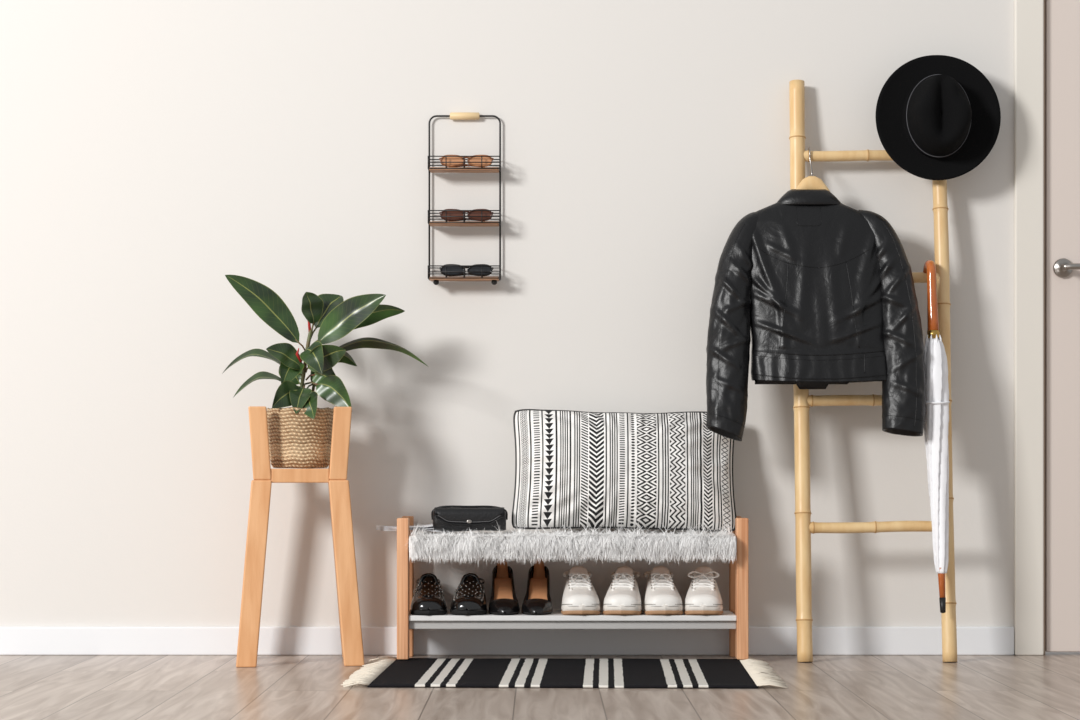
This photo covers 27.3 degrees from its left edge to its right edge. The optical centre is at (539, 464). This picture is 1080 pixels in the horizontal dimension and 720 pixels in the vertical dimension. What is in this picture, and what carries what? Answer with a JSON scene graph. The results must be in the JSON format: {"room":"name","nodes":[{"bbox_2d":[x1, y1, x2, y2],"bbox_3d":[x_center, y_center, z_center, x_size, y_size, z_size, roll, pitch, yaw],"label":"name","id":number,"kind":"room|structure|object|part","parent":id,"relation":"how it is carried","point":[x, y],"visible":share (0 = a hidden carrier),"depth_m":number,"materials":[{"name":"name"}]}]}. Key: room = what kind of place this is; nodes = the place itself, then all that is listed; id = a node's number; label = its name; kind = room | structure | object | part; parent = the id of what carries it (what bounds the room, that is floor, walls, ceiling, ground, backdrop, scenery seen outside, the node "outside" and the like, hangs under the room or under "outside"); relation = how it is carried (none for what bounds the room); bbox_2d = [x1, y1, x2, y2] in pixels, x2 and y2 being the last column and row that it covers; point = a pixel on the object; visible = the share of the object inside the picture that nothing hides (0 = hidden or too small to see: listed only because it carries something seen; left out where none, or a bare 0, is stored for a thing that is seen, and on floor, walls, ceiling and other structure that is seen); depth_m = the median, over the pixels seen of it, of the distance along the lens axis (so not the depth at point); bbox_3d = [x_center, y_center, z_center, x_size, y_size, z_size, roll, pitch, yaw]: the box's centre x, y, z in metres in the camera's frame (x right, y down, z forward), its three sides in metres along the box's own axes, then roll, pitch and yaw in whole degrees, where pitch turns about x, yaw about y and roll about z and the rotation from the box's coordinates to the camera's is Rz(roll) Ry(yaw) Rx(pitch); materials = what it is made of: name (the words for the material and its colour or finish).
{"room":"home entryway","nodes":[
{"label":"home entryway","id":0,"kind":"room"},
{"bbox_2d":[0,0,1014,654],"bbox_3d":[-0.250,-0.837,6.070,8.500,2.700,0.140,0,0,0],"label":"wall","id":1,"kind":"structure","parent":0,"point":[153,153],"depth_m":6.00,"materials":[{"name":"white paint"}]},
{"bbox_2d":[428,112,500,284],"bbox_3d":[-0.203,-0.717,5.961,0.196,0.469,0.074,0,0,0],"label":"wall rack","id":2,"kind":"object","parent":1,"relation":"attached to","point":[453,115],"visible":1,"depth_m":5.94,"materials":[{"name":"black metal"}]},
{"bbox_2d":[429,278,498,280],"bbox_3d":[-0.203,-0.499,5.957,0.185,0.007,0.059,0,0,0],"label":"shelf","id":3,"kind":"object","parent":2,"relation":"attached to","point":[431,279],"depth_m":5.93,"materials":[{"name":"brown wood"}]},
{"bbox_2d":[429,223,498,225],"bbox_3d":[-0.203,-0.646,5.957,0.185,0.007,0.059,0,0,0],"label":"shelf","id":4,"kind":"object","parent":2,"relation":"attached to","point":[430,224],"depth_m":5.94,"materials":[{"name":"brown wood"}]},
{"bbox_2d":[429,167,498,172],"bbox_3d":[-0.203,-0.791,5.957,0.185,0.007,0.059,0,0,0],"label":"shelf","id":5,"kind":"object","parent":2,"relation":"attached to","point":[431,169],"depth_m":5.93,"materials":[{"name":"brown wood"}]},
{"bbox_2d":[439,209,493,221],"bbox_3d":[-0.197,-0.669,5.954,0.146,0.032,0.040,0,0,0],"label":"sunglasses","id":6,"kind":"object","parent":2,"relation":"on","point":[442,213],"visible":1,"depth_m":5.94,"materials":[{"name":"brown"}]},
{"bbox_2d":[439,264,493,276],"bbox_3d":[-0.197,-0.521,5.954,0.146,0.032,0.040,0,0,0],"label":"sunglasses","id":7,"kind":"object","parent":2,"relation":"on","point":[442,268],"visible":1,"depth_m":5.94,"materials":[{"name":"black"}]},
{"bbox_2d":[439,155,493,166],"bbox_3d":[-0.197,-0.814,5.954,0.146,0.032,0.040,0,0,0],"label":"sunglasses","id":8,"kind":"object","parent":2,"relation":"on","point":[442,159],"visible":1,"depth_m":5.94,"materials":[{"name":"brown"}]},
{"bbox_2d":[0,627,1013,654],"bbox_3d":[-1.610,0.475,5.993,5.780,0.077,0.013,0,0,0],"label":"baseboard","id":9,"kind":"structure","parent":1,"relation":"attached to","point":[13,640],"depth_m":5.99,"materials":[{"name":"white paint"}]},
{"bbox_2d":[1014,0,1044,654],"bbox_3d":[1.323,-0.546,6.061,0.085,2.120,0.157,0,0,0],"label":"door frame","id":10,"kind":"structure","parent":1,"relation":"attached to","point":[1028,14],"depth_m":5.98,"materials":[{"name":"white paint"}]},
{"bbox_2d":[0,651,1079,719],"bbox_3d":[-0.250,0.543,2.820,8.500,0.060,6.640,0,0,0],"label":"floor","id":11,"kind":"structure","parent":0,"point":[1047,686],"depth_m":4.95,"materials":[{"name":"laminate"}]},
{"bbox_2d":[236,406,364,667],"bbox_3d":[-0.625,0.182,5.775,0.325,0.663,0.264,0,0,-7],"label":"plant stand","id":12,"kind":"object","parent":11,"relation":"on","point":[335,475],"visible":1,"depth_m":5.67,"materials":[{"name":"brown wood"}]},
{"bbox_3d":[-0.730,0.276,5.663,0.090,0.475,0.066,0,0,-7],"label":"leg","id":13,"kind":"part","parent":12,"relation":"part of","materials":[{"name":"brown wood"}]},
{"bbox_3d":[-0.615,0.028,5.694,0.148,0.036,0.027,0,0,-7],"label":"rail","id":14,"kind":"part","parent":12,"relation":"part of","materials":[{"name":"brown wood"}]},
{"bbox_2d":[267,407,332,467],"bbox_3d":[-0.624,-0.070,5.775,0.172,0.157,0.172,0,0,0],"label":"basket","id":15,"kind":"object","parent":12,"relation":"on","point":[299,437],"depth_m":5.70,"materials":[{"name":"beige wicker"}]},
{"bbox_2d":[222,275,426,467],"bbox_3d":[-0.555,-0.242,5.768,0.537,0.499,0.186,0,0,0],"label":"rubber plant","id":16,"kind":"object","parent":12,"relation":"on","point":[300,435],"visible":1,"depth_m":5.73,"materials":[{"name":"green plant"}]},
{"bbox_3d":[-0.610,-0.242,5.773,0.038,0.221,0.015,0,0,0],"label":"stem","id":17,"kind":"part","parent":16,"relation":"part of","materials":[{"name":"plant"}]},
{"bbox_3d":[-0.520,0.276,5.887,0.083,0.475,0.066,0,0,-7],"label":"leg","id":18,"kind":"part","parent":12,"relation":"part of","materials":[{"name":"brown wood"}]},
{"bbox_3d":[-0.496,0.276,5.691,0.090,0.475,0.066,0,0,-7],"label":"leg","id":19,"kind":"part","parent":12,"relation":"part of","materials":[{"name":"brown wood"}]},
{"bbox_2d":[341,656,787,687],"bbox_3d":[0.062,0.506,5.451,1.043,0.014,0.718,0,0,2],"label":"striped rug","id":20,"kind":"object","parent":11,"relation":"on","point":[386,671],"visible":1,"depth_m":5.40,"materials":[{"name":"black fabric"}]},
{"bbox_2d":[397,516,748,659],"bbox_3d":[0.085,0.326,5.857,0.909,0.376,0.245,0,0,0],"label":"bench","id":21,"kind":"object","parent":11,"relation":"on","point":[735,619],"visible":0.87,"depth_m":5.74,"materials":[{"name":"brown wood"}]},
{"bbox_3d":[-0.355,0.320,5.760,0.030,0.366,0.050,0,0,0],"label":"post","id":22,"kind":"part","parent":21,"relation":"part of","materials":[{"name":"brown wood"}]},
{"bbox_3d":[-0.355,0.326,5.960,0.030,0.376,0.040,0,0,0],"label":"post","id":23,"kind":"part","parent":21,"relation":"part of","materials":[{"name":"brown wood"}]},
{"bbox_2d":[410,573,446,614],"bbox_3d":[-0.294,0.337,5.857,0.097,0.104,0.236,0,0,-3],"label":"loafer","id":24,"kind":"object","parent":21,"relation":"on","point":[428,598],"visible":1,"depth_m":5.78,"materials":[{"name":"black leather"}]},
{"bbox_2d":[450,573,486,614],"bbox_3d":[-0.183,0.337,5.857,0.097,0.104,0.236,0,0,3],"label":"loafer","id":25,"kind":"object","parent":21,"relation":"on","point":[469,598],"visible":1,"depth_m":5.78,"materials":[{"name":"black leather"}]},
{"bbox_2d":[488,557,519,614],"bbox_3d":[-0.096,0.319,5.852,0.082,0.142,0.216,0,0,-3],"label":"pump","id":26,"kind":"object","parent":21,"relation":"on","point":[503,600],"visible":0.99,"depth_m":5.87,"materials":[{"name":"black leather"}]},
{"bbox_2d":[521,558,552,614],"bbox_3d":[-0.006,0.319,5.852,0.082,0.142,0.216,0,0,2],"label":"pump","id":27,"kind":"object","parent":21,"relation":"on","point":[537,600],"visible":1,"depth_m":5.87,"materials":[{"name":"black leather"}]},
{"bbox_2d":[407,520,736,565],"bbox_3d":[0.081,0.202,5.828,0.870,0.125,0.303,0,0,0],"label":"fur throw","id":28,"kind":"object","parent":21,"relation":"on","point":[423,544],"visible":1,"depth_m":5.71,"materials":[{"name":"white fur"}]},
{"bbox_2d":[376,524,456,531],"bbox_3d":[-0.324,0.167,5.870,0.200,0.021,0.125,0,0,-14],"label":"magazine","id":29,"kind":"object","parent":28,"relation":"on","point":[429,527],"visible":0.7,"depth_m":5.82,"materials":[{"name":"paper"}]},
{"bbox_2d":[431,505,507,530],"bbox_3d":[-0.185,0.140,5.830,0.201,0.068,0.070,0,0,0],"label":"clutch bag","id":30,"kind":"object","parent":28,"relation":"on","point":[449,517],"visible":1,"depth_m":5.80,"materials":[{"name":"black leather"}]},
{"bbox_2d":[512,409,735,531],"bbox_3d":[0.223,0.014,5.860,0.592,0.326,0.168,0,0,2],"label":"patterned cushion","id":31,"kind":"object","parent":28,"relation":"on","point":[573,469],"visible":0.97,"depth_m":5.82,"materials":[{"name":"white fabric"}]},
{"bbox_3d":[0.085,0.414,5.763,0.849,0.022,0.015,0,0,0],"label":"rail","id":32,"kind":"part","parent":21,"relation":"part of","materials":[{"name":"grey"}]},
{"bbox_2d":[409,610,736,620],"bbox_3d":[0.085,0.397,5.859,0.849,0.014,0.232,0,0,0],"label":"shelf","id":33,"kind":"object","parent":21,"relation":"attached to","point":[728,615],"depth_m":5.74,"materials":[{"name":"white"}]},
{"bbox_2d":[561,566,599,614],"bbox_3d":[0.103,0.328,5.855,0.102,0.122,0.243,0,0,-3],"label":"sneaker","id":34,"kind":"object","parent":21,"relation":"on","point":[580,597],"visible":1,"depth_m":5.77,"materials":[{"name":"white leather"}]},
{"bbox_2d":[603,566,641,614],"bbox_3d":[0.222,0.328,5.855,0.102,0.122,0.243,0,0,6],"label":"sneaker","id":35,"kind":"object","parent":21,"relation":"on","point":[622,597],"visible":1,"depth_m":5.77,"materials":[{"name":"white leather"}]},
{"bbox_2d":[644,566,682,614],"bbox_3d":[0.319,0.328,5.855,0.102,0.122,0.243,0,0,-2],"label":"sneaker","id":36,"kind":"object","parent":21,"relation":"on","point":[661,597],"visible":1,"depth_m":5.77,"materials":[{"name":"white leather"}]},
{"bbox_2d":[684,566,722,614],"bbox_3d":[0.432,0.328,5.855,0.102,0.122,0.243,0,0,5],"label":"sneaker","id":37,"kind":"object","parent":21,"relation":"on","point":[703,597],"visible":1,"depth_m":5.77,"materials":[{"name":"white leather"}]},
{"bbox_3d":[0.524,0.326,5.960,0.030,0.376,0.040,0,0,0],"label":"post","id":38,"kind":"part","parent":21,"relation":"part of","materials":[{"name":"brown wood"}]},
{"bbox_3d":[0.524,0.320,5.760,0.030,0.366,0.050,0,0,0],"label":"post","id":39,"kind":"part","parent":21,"relation":"part of","materials":[{"name":"brown wood"}]},
{"bbox_2d":[789,80,956,661],"bbox_3d":[0.878,-0.259,5.872,0.428,1.548,0.236,0,0,0],"label":"ladder","id":40,"kind":"object","parent":11,"relation":"on","point":[804,527],"visible":0.66,"depth_m":5.83,"materials":[{"name":"brown wood"}]},
{"bbox_3d":[0.689,-0.259,5.874,0.047,1.548,0.233,0,0,0],"label":"rail","id":41,"kind":"part","parent":40,"relation":"part of","materials":[{"name":"brown wood"}]},
{"bbox_2d":[796,147,828,190],"bbox_3d":[0.723,-0.759,5.916,0.154,0.185,0.102,0,0,0],"label":"hanger","id":42,"kind":"object","parent":40,"relation":"hanging from","point":[810,182],"visible":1,"depth_m":5.87,"materials":[{"name":"brown wood"}]},
{"bbox_3d":[0.723,-0.716,5.876,0.154,0.098,0.022,0,0,0],"label":"wood arm","id":43,"kind":"part","parent":42,"relation":"part of","materials":[{"name":"brown wood"}]},
{"bbox_2d":[706,189,925,440],"bbox_3d":[0.718,-0.398,5.815,0.574,0.672,0.186,0,0,0],"label":"leather jacket","id":44,"kind":"object","parent":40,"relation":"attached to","point":[823,287],"visible":1,"depth_m":5.77,"materials":[{"name":"black leather"}]},
{"bbox_3d":[0.731,-0.237,5.822,0.336,0.076,0.024,0,0,0],"label":"panel","id":45,"kind":"part","parent":44,"relation":"part of","materials":[{"name":"black leather"}]},
{"bbox_2d":[923,260,949,612],"bbox_3d":[1.035,-0.080,5.824,0.072,0.926,0.189,0,0,0],"label":"umbrella","id":46,"kind":"object","parent":40,"relation":"hanging from","point":[936,423],"visible":0.98,"depth_m":5.78,"materials":[{"name":"fabric"}]},
{"bbox_3d":[1.032,-0.445,5.865,0.030,0.196,0.107,0,0,0],"label":"crook handle","id":47,"kind":"part","parent":46,"relation":"part of","materials":[{"name":"wood"}]},
{"bbox_2d":[875,55,1000,179],"bbox_3d":[1.055,-0.922,5.847,0.332,0.336,0.119,0,0,0],"label":"hat","id":48,"kind":"object","parent":40,"relation":"on","point":[938,117],"visible":1,"depth_m":5.89,"materials":[{"name":"black fabric"}]},
{"bbox_3d":[1.055,-0.924,5.872,0.173,0.222,0.002,0,-3,0],"label":"ribbon cord","id":49,"kind":"part","parent":48,"relation":"part of","materials":[{"name":"grey fabric"}]},
{"bbox_3d":[1.068,-0.244,5.873,0.047,1.518,0.229,0,0,0],"label":"rail","id":50,"kind":"part","parent":40,"relation":"part of","materials":[{"name":"brown wood"}]},
{"bbox_3d":[2.154,-0.516,6.070,0.020,2.059,0.138,0,0,0],"label":"door frame","id":51,"kind":"structure","parent":0,"visible":0},
{"bbox_2d":[1045,0,1079,651],"bbox_3d":[1.755,-0.510,6.026,0.770,2.032,0.040,0,0,0],"label":"door","id":52,"kind":"structure","parent":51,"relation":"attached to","point":[1062,17],"depth_m":6.01,"materials":[{"name":"beige paint"}]},
{"bbox_2d":[1053,258,1079,277],"bbox_3d":[1.461,-0.532,5.976,0.146,0.052,0.059,0,0,0],"label":"door handle","id":53,"kind":"object","parent":52,"relation":"attached to","point":[1062,268],"depth_m":5.99,"materials":[{"name":"silver metal"}]}
]}

